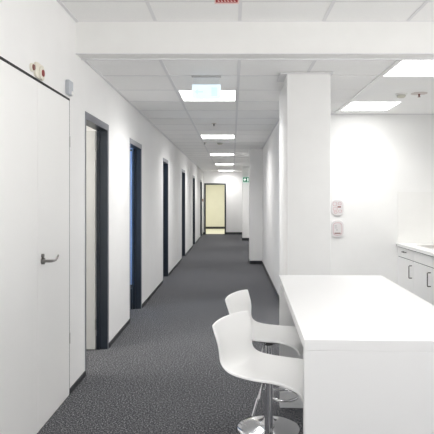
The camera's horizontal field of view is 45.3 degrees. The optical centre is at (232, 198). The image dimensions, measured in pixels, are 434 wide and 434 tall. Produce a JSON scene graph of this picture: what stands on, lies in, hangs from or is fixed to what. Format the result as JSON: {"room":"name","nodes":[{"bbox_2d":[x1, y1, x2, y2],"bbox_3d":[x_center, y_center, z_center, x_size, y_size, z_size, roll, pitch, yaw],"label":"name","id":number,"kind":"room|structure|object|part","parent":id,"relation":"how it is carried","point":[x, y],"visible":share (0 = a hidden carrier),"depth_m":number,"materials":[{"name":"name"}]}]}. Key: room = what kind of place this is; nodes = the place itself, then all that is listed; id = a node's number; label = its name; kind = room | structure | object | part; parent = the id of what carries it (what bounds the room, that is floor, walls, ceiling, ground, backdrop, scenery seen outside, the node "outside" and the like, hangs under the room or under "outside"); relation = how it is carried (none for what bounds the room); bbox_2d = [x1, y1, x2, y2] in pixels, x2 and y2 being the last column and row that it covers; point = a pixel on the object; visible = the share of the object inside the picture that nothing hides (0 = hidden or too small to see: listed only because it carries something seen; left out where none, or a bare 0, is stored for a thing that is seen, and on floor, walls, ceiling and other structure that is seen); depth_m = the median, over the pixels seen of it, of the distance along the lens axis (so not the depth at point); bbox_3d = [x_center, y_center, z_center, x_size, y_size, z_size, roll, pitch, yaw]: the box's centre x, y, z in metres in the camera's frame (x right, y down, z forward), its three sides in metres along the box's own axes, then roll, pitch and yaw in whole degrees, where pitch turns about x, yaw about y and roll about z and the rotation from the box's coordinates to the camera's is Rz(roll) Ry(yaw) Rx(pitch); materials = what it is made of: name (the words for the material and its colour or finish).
{"room":"office corridor","nodes":[
{"label":"office corridor","id":0,"kind":"room"},
{"bbox_2d":[86,126,95,130],"bbox_3d":[-2.804,-0.028,4.400,2.993,2.950,2.400,0,0,0],"label":"wall","id":1,"kind":"structure","parent":0,"point":[87,127],"depth_m":5.50,"materials":[{"name":"paint"}]},
{"bbox_2d":[85,111,108,370],"bbox_3d":[-1.665,0.363,4.657,0.924,2.167,0.809,0,0,0],"label":"door","id":2,"kind":"structure","parent":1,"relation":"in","point":[96,142],"depth_m":4.98,"materials":[{"name":"grey paint"}]},
{"bbox_2d":[0,0,202,433],"bbox_3d":[-1.257,-0.028,8.925,0.100,2.950,24.850,0,0,0],"label":"wall","id":3,"kind":"structure","parent":0,"point":[42,32],"depth_m":5.19,"materials":[{"name":"paint"}]},
{"bbox_2d":[29,63,35,71],"bbox_3d":[-1.195,-0.789,3.115,0.024,0.052,0.052,0,0,0],"label":"fire alarm","id":4,"kind":"object","parent":3,"relation":"attached to","point":[32,66],"visible":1,"depth_m":3.10,"materials":[{"name":"beige plastic"}]},
{"bbox_2d":[0,56,69,433],"bbox_3d":[-1.170,0.353,3.215,0.074,2.188,1.260,0,0,0],"label":"door","id":5,"kind":"structure","parent":3,"relation":"in","point":[34,116],"depth_m":3.15,"materials":[{"name":"grey wood"}]},
{"bbox_3d":[-1.169,0.380,3.341,0.070,0.067,0.153,0,0,0],"label":"handle","id":6,"kind":"part","parent":5,"relation":"part of","materials":[{"name":"silver metal"}]},
{"bbox_2d":[34,62,44,80],"bbox_3d":[-1.188,-0.791,3.225,0.037,0.096,0.150,0,0,0],"label":"fire alarm","id":7,"kind":"object","parent":3,"relation":"attached to","point":[39,73],"visible":0.94,"depth_m":3.20,"materials":[{"name":"beige plastic"}]},
{"bbox_2d":[65,80,73,95],"bbox_3d":[-1.186,-0.811,3.800,0.042,0.106,0.100,0,0,0],"label":"sensor","id":8,"kind":"object","parent":3,"relation":"attached to","point":[68,84],"visible":1,"depth_m":3.76,"materials":[{"name":"grey plastic"}]},
{"bbox_2d":[163,158,167,276],"bbox_3d":[-1.575,0.363,9.390,0.744,2.167,0.744,0,0,0],"label":"door frame","id":9,"kind":"structure","parent":3,"relation":"in","point":[165,162],"depth_m":9.71,"materials":[{"name":"grey paint"}]},
{"bbox_2d":[56,0,278,171],"bbox_3d":[-0.269,-1.246,8.875,1.877,0.255,24.750,0,0,0],"label":"trim","id":10,"kind":"structure","parent":3,"relation":"attached to","point":[58,1],"depth_m":5.46,"materials":[{"name":"white paint"}]},
{"bbox_2d":[69,232,278,394],"bbox_3d":[-0.269,1.402,8.875,1.877,0.090,24.750,0,0,0],"label":"baseboard","id":11,"kind":"structure","parent":3,"relation":"attached to","point":[72,388],"depth_m":7.60,"materials":[{"name":"grey"}]},
{"bbox_2d":[182,169,184,255],"bbox_3d":[-1.655,0.363,12.800,0.904,2.167,0.904,0,0,0],"label":"door","id":12,"kind":"structure","parent":3,"relation":"in","point":[183,171],"depth_m":13.20,"materials":[{"name":"grey paint"}]},
{"bbox_2d":[193,176,194,243],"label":"door","id":13,"kind":"structure","parent":3,"relation":"in","point":[193,176],"depth_m":16.70,"materials":[{"name":"grey paint"}]},
{"bbox_2d":[200,180,201,235],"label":"door","id":14,"kind":"structure","parent":3,"relation":"in","point":[200,180],"depth_m":20.46,"materials":[{"name":"grey paint"}]},
{"bbox_2d":[103,60,316,171],"bbox_3d":[-0.269,-1.138,12.705,1.903,0.030,17.108,0,0,0],"label":"trim","id":15,"kind":"structure","parent":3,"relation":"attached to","point":[238,75],"depth_m":6.38,"materials":[{"name":"white paint"}]},
{"bbox_2d":[61,0,433,21],"bbox_3d":[0.796,-1.379,0.250,4.033,0.030,7.518,0,0,0],"label":"trim","id":16,"kind":"structure","parent":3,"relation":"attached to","point":[145,1],"depth_m":3.60,"materials":[{"name":"white paint"}]},
{"bbox_2d":[37,229,302,433],"bbox_3d":[-0.625,1.487,10.900,7.150,0.080,29.000,0,0,0],"label":"floor","id":17,"kind":"structure","parent":0,"point":[164,373],"depth_m":4.52,"materials":[{"name":"carpet"}]},
{"bbox_2d":[249,149,262,261],"bbox_3d":[0.528,0.162,11.850,0.283,2.570,0.500,0,0,0],"label":"pier","id":18,"kind":"object","parent":17,"relation":"on","point":[255,155],"visible":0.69,"depth_m":11.60,"materials":[{"name":"paint"}]},
{"bbox_2d":[212,311,302,433],"bbox_3d":[0.183,1.028,2.599,0.497,0.838,0.394,0,0,28],"label":"bar stool","id":19,"kind":"object","parent":17,"relation":"on","point":[238,357],"visible":0.77,"depth_m":2.61,"materials":[{"name":"white plastic"}]},
{"bbox_3d":[0.134,0.981,2.574,0.084,0.187,0.019,0,0,-11],"label":"height lever","id":20,"kind":"part","parent":19,"relation":"part of","materials":[{"name":"silver metal"}]},
{"bbox_2d":[225,290,302,433],"bbox_3d":[0.228,1.028,3.279,0.497,0.838,0.393,0,0,22],"label":"bar stool","id":21,"kind":"object","parent":17,"relation":"on","point":[267,334],"visible":0.73,"depth_m":3.27,"materials":[{"name":"white plastic"}]},
{"bbox_3d":[0.226,0.892,3.280,0.160,0.050,0.160,0,0,22],"label":"seat plate","id":22,"kind":"part","parent":21,"relation":"part of","materials":[{"name":"grey metal"}]},
{"bbox_2d":[279,275,433,433],"bbox_3d":[0.657,0.990,2.798,0.716,0.914,1.680,0,0,2],"label":"island table","id":23,"kind":"object","parent":17,"relation":"on","point":[367,341],"visible":0.99,"depth_m":1.97,"materials":[{"name":"white laminate"}]},
{"bbox_2d":[398,247,413,292],"bbox_3d":[2.459,1.034,6.568,0.642,0.826,0.596,0,0,0],"label":"base cabinet","id":24,"kind":"object","parent":17,"relation":"on","point":[405,256],"visible":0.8,"depth_m":6.55,"materials":[{"name":"white laminate"}]},
{"bbox_3d":[2.190,0.690,6.568,0.020,0.115,0.593,0,0,0],"label":"drawer","id":25,"kind":"part","parent":24,"relation":"part of","materials":[{"name":"white laminate"}]},
{"bbox_2d":[396,243,433,256],"bbox_3d":[2.472,0.599,5.958,0.632,0.041,1.807,0,0,0],"label":"countertop","id":26,"kind":"structure","parent":24,"relation":"on","point":[425,248],"depth_m":6.37,"materials":[{"name":"white"}]},
{"bbox_2d":[417,245,433,249],"bbox_3d":[2.510,0.597,6.225,0.404,0.038,0.574,0,0,0],"label":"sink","id":27,"kind":"object","parent":26,"relation":"in","point":[431,247],"depth_m":6.49,"materials":[{"name":"grey metal"}]},
{"bbox_2d":[413,251,433,304],"bbox_3d":[2.459,1.034,5.968,0.642,0.826,0.596,0,0,0],"label":"base cabinet","id":28,"kind":"object","parent":17,"relation":"on","point":[423,268],"visible":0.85,"depth_m":5.94,"materials":[{"name":"white laminate"}]},
{"bbox_3d":[2.190,0.690,5.968,0.020,0.115,0.593,0,0,0],"label":"drawer","id":29,"kind":"part","parent":28,"relation":"part of","materials":[{"name":"white laminate"}]},
{"bbox_2d":[433,257,433,304],"bbox_3d":[2.459,1.034,5.368,0.642,0.826,0.596,0,0,0],"label":"base cabinet","id":30,"kind":"object","parent":17,"relation":"on","point":[433,257],"visible":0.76,"depth_m":5.64,"materials":[{"name":"white laminate"}]},
{"bbox_2d":[206,185,224,226],"bbox_3d":[-0.500,0.147,23.395,4.440,2.600,4.050,0,0,0],"label":"wall","id":31,"kind":"structure","parent":0,"point":[215,194],"depth_m":25.30,"materials":[{"name":"beige paint"}]},
{"bbox_2d":[206,227,224,228],"bbox_3d":[-0.500,1.397,25.293,4.200,0.100,0.015,0,0,0],"label":"baseboard","id":32,"kind":"structure","parent":31,"relation":"attached to","point":[206,227],"depth_m":25.28,"materials":[{"name":"grey"}]},
{"bbox_2d":[203,171,241,231],"bbox_3d":[-0.269,-0.028,21.310,1.877,2.950,0.120,0,0,0],"label":"wall","id":33,"kind":"structure","parent":0,"point":[233,179],"depth_m":21.25,"materials":[{"name":"paint"}]},
{"bbox_2d":[204,183,225,233],"bbox_3d":[-0.710,0.402,21.307,0.890,2.090,0.146,0,0,0],"label":"door frame","id":34,"kind":"structure","parent":33,"relation":"in","point":[205,184],"depth_m":21.23,"materials":[{"name":"grey paint"}]},
{"bbox_2d":[242,167,248,237],"bbox_3d":[0.509,0.162,18.425,0.322,2.570,0.550,0,0,0],"label":"wall","id":35,"kind":"structure","parent":0,"point":[245,170],"depth_m":18.15,"materials":[{"name":"paint"}]},
{"bbox_2d":[243,177,248,181],"bbox_3d":[0.472,-0.673,18.101,0.230,0.190,0.099,0,0,0],"label":"exit sign","id":36,"kind":"object","parent":35,"relation":"attached to","point":[245,179],"visible":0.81,"depth_m":18.05,"materials":[{"name":"green plastic"}]},
{"bbox_2d":[61,0,433,20],"bbox_3d":[0.796,-1.416,0.250,4.007,0.096,7.500,0,0,0],"label":"ceiling","id":37,"kind":"structure","parent":0,"point":[82,11],"depth_m":3.77,"materials":[{"name":"tile"}]},
{"bbox_2d":[215,0,238,3],"bbox_3d":[-0.038,-1.324,3.417,0.160,0.080,0.018,0,0,0],"label":"sign","id":38,"kind":"object","parent":37,"relation":"hanging from","point":[216,1],"visible":1,"depth_m":3.41,"materials":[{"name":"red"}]},
{"bbox_2d":[76,21,433,58],"bbox_3d":[0.796,-1.292,4.080,4.007,0.345,0.160,0,0,0],"label":"ceiling beam","id":39,"kind":"structure","parent":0,"point":[91,36],"depth_m":4.00,"materials":[{"name":"paint"}]},
{"bbox_2d":[75,53,433,59],"bbox_3d":[0.796,-1.117,4.080,4.007,0.011,0.169,0,0,0],"label":"trim","id":40,"kind":"structure","parent":39,"relation":"attached to","point":[75,53],"depth_m":4.01,"materials":[{"name":"white paint"}]},
{"bbox_2d":[87,60,433,170],"bbox_3d":[0.796,-1.173,12.705,4.007,0.100,17.090,0,0,0],"label":"ceiling","id":41,"kind":"structure","parent":0,"point":[134,88],"depth_m":5.55,"materials":[{"name":"tile"}]},
{"bbox_2d":[192,76,220,98],"bbox_3d":[-0.238,-1.017,4.750,0.270,0.212,0.036,0,0,0],"label":"hanging sign","id":42,"kind":"object","parent":41,"relation":"hanging from","point":[204,87],"visible":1,"depth_m":4.74,"materials":[{"name":"grey plastic"}]},
{"bbox_3d":[-0.238,-0.978,4.750,0.260,0.134,0.016,0,0,0],"label":"sign panel","id":43,"kind":"part","parent":42,"relation":"part of","materials":[{"name":"white plastic"}]},
{"bbox_3d":[-0.238,-1.118,4.750,0.270,0.010,0.036,0,0,0],"label":"mounting rail","id":44,"kind":"part","parent":42,"relation":"part of","materials":[{"name":"grey metal"}]},
{"bbox_3d":[-0.238,-1.079,4.750,0.236,0.068,0.006,0,0,0],"label":"clear plate","id":45,"kind":"part","parent":42,"relation":"part of","materials":[{"name":"white plastic"}]},
{"bbox_3d":[-0.166,-0.978,4.741,0.055,0.080,0.002,0,0,0],"label":"pictogram door","id":46,"kind":"part","parent":42,"relation":"part of","materials":[{"name":"blue"}]},
{"bbox_2d":[178,90,235,100],"bbox_3d":[-0.265,-1.150,5.688,0.610,0.050,0.601,0,0,0],"label":"ceiling light","id":47,"kind":"object","parent":41,"relation":"attached to","point":[186,95],"visible":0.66,"depth_m":5.74,"materials":[{"name":"white paint"}]},
{"bbox_2d":[200,135,234,138],"bbox_3d":[-0.265,-1.150,9.438,0.610,0.050,0.601,0,0,0],"label":"ceiling light","id":48,"kind":"object","parent":41,"relation":"attached to","point":[202,136],"visible":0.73,"depth_m":9.41,"materials":[{"name":"white paint"}]},
{"bbox_2d":[210,154,233,155],"bbox_3d":[-0.265,-1.150,13.188,0.610,0.050,0.601,0,0,0],"label":"ceiling light","id":49,"kind":"object","parent":41,"relation":"attached to","point":[210,154],"visible":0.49,"depth_m":13.33,"materials":[{"name":"white paint"}]},
{"bbox_2d":[340,102,401,110],"bbox_3d":[1.670,-1.149,6.325,0.600,0.050,0.610,0,0,0],"label":"ceiling light","id":50,"kind":"object","parent":41,"relation":"attached to","point":[352,106],"visible":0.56,"depth_m":6.35,"materials":[{"name":"white paint"}]},
{"bbox_2d":[395,93,406,97],"bbox_3d":[1.800,-1.100,5.550,0.128,0.046,0.128,0,0,0],"label":"smoke detector","id":51,"kind":"object","parent":41,"relation":"attached to","point":[399,95],"visible":1,"depth_m":5.51,"materials":[{"name":"white plastic"}]},
{"bbox_2d":[382,60,433,76],"bbox_3d":[1.670,-1.149,4.475,0.600,0.050,0.610,0,0,0],"label":"ceiling light","id":52,"kind":"object","parent":41,"relation":"attached to","point":[404,68],"visible":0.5,"depth_m":4.54,"materials":[{"name":"white paint"}]},
{"bbox_2d":[411,92,426,96],"bbox_3d":[1.985,-1.103,5.530,0.170,0.039,0.170,0,0,0],"label":"sprinkler","id":53,"kind":"object","parent":41,"relation":"attached to","point":[414,93],"visible":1,"depth_m":5.50,"materials":[{"name":"grey metal"}]},
{"bbox_2d":[263,122,278,294],"bbox_3d":[0.735,-0.028,14.060,0.130,2.950,14.380,0,0,0],"label":"wall","id":54,"kind":"structure","parent":0,"point":[271,148],"depth_m":8.93,"materials":[{"name":"paint"}]},
{"bbox_2d":[279,84,283,324],"bbox_3d":[0.560,0.162,5.235,0.120,2.570,0.630,0,0,0],"label":"wall","id":55,"kind":"structure","parent":0,"point":[281,94],"depth_m":5.31,"materials":[{"name":"paint"}]},
{"bbox_2d":[277,72,333,274],"bbox_3d":[0.657,0.162,4.769,0.474,2.570,0.342,0,0,0],"label":"column","id":56,"kind":"structure","parent":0,"point":[307,95],"depth_m":4.62,"materials":[{"name":"paint"}]},
{"bbox_2d":[331,115,433,284],"bbox_3d":[1.860,-0.028,6.930,2.120,2.950,0.120,0,0,0],"label":"wall","id":57,"kind":"structure","parent":0,"point":[374,158],"depth_m":6.87,"materials":[{"name":"paint"}]},
{"bbox_2d":[331,220,343,237],"bbox_3d":[1.385,0.395,6.861,0.165,0.230,0.017,0,0,0],"label":"wall plaque","id":58,"kind":"object","parent":57,"relation":"attached to","point":[337,226],"visible":1,"depth_m":6.86,"materials":[{"name":"white plastic"}]},
{"bbox_2d":[331,200,343,215],"bbox_3d":[1.385,0.115,6.862,0.165,0.215,0.015,0,0,0],"label":"wall plaque","id":59,"kind":"object","parent":57,"relation":"attached to","point":[337,206],"visible":1,"depth_m":6.86,"materials":[{"name":"white plastic"}]},
{"bbox_2d":[334,60,400,113],"bbox_3d":[1.344,-1.135,5.515,0.024,0.036,2.710,0,0,0],"label":"trim","id":60,"kind":"structure","parent":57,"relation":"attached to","point":[396,61],"depth_m":5.04,"materials":[{"name":"white paint"}]},
{"bbox_2d":[331,114,433,114],"bbox_3d":[1.735,-1.117,6.861,2.130,0.012,0.018,0,0,0],"label":"trim","id":61,"kind":"structure","parent":57,"relation":"attached to","point":[331,114],"depth_m":6.85,"materials":[{"name":"white paint"}]},
{"bbox_2d":[398,192,433,242],"bbox_3d":[2.490,0.244,6.866,0.620,0.675,0.008,0,0,0],"label":"backsplash","id":62,"kind":"structure","parent":57,"relation":"attached to","point":[415,209],"depth_m":6.86,"materials":[{"name":"laminate"}]},
{"bbox_3d":[-2.803,-0.028,7.000,2.993,2.950,2.800,0,0,0],"label":"wall","id":63,"kind":"structure","parent":0,"visible":0},
{"bbox_2d":[130,138,141,308],"bbox_3d":[-1.655,0.363,6.500,0.904,2.167,0.804,0,0,0],"label":"door","id":64,"kind":"structure","parent":63,"relation":"in","point":[136,151],"depth_m":6.86,"materials":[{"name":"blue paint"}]},
{"bbox_3d":[-1.688,0.275,6.830,0.739,1.805,0.006,0,0,0],"label":"glass pane","id":65,"kind":"part","parent":64,"relation":"part of","materials":[{"name":"white"}]}
]}

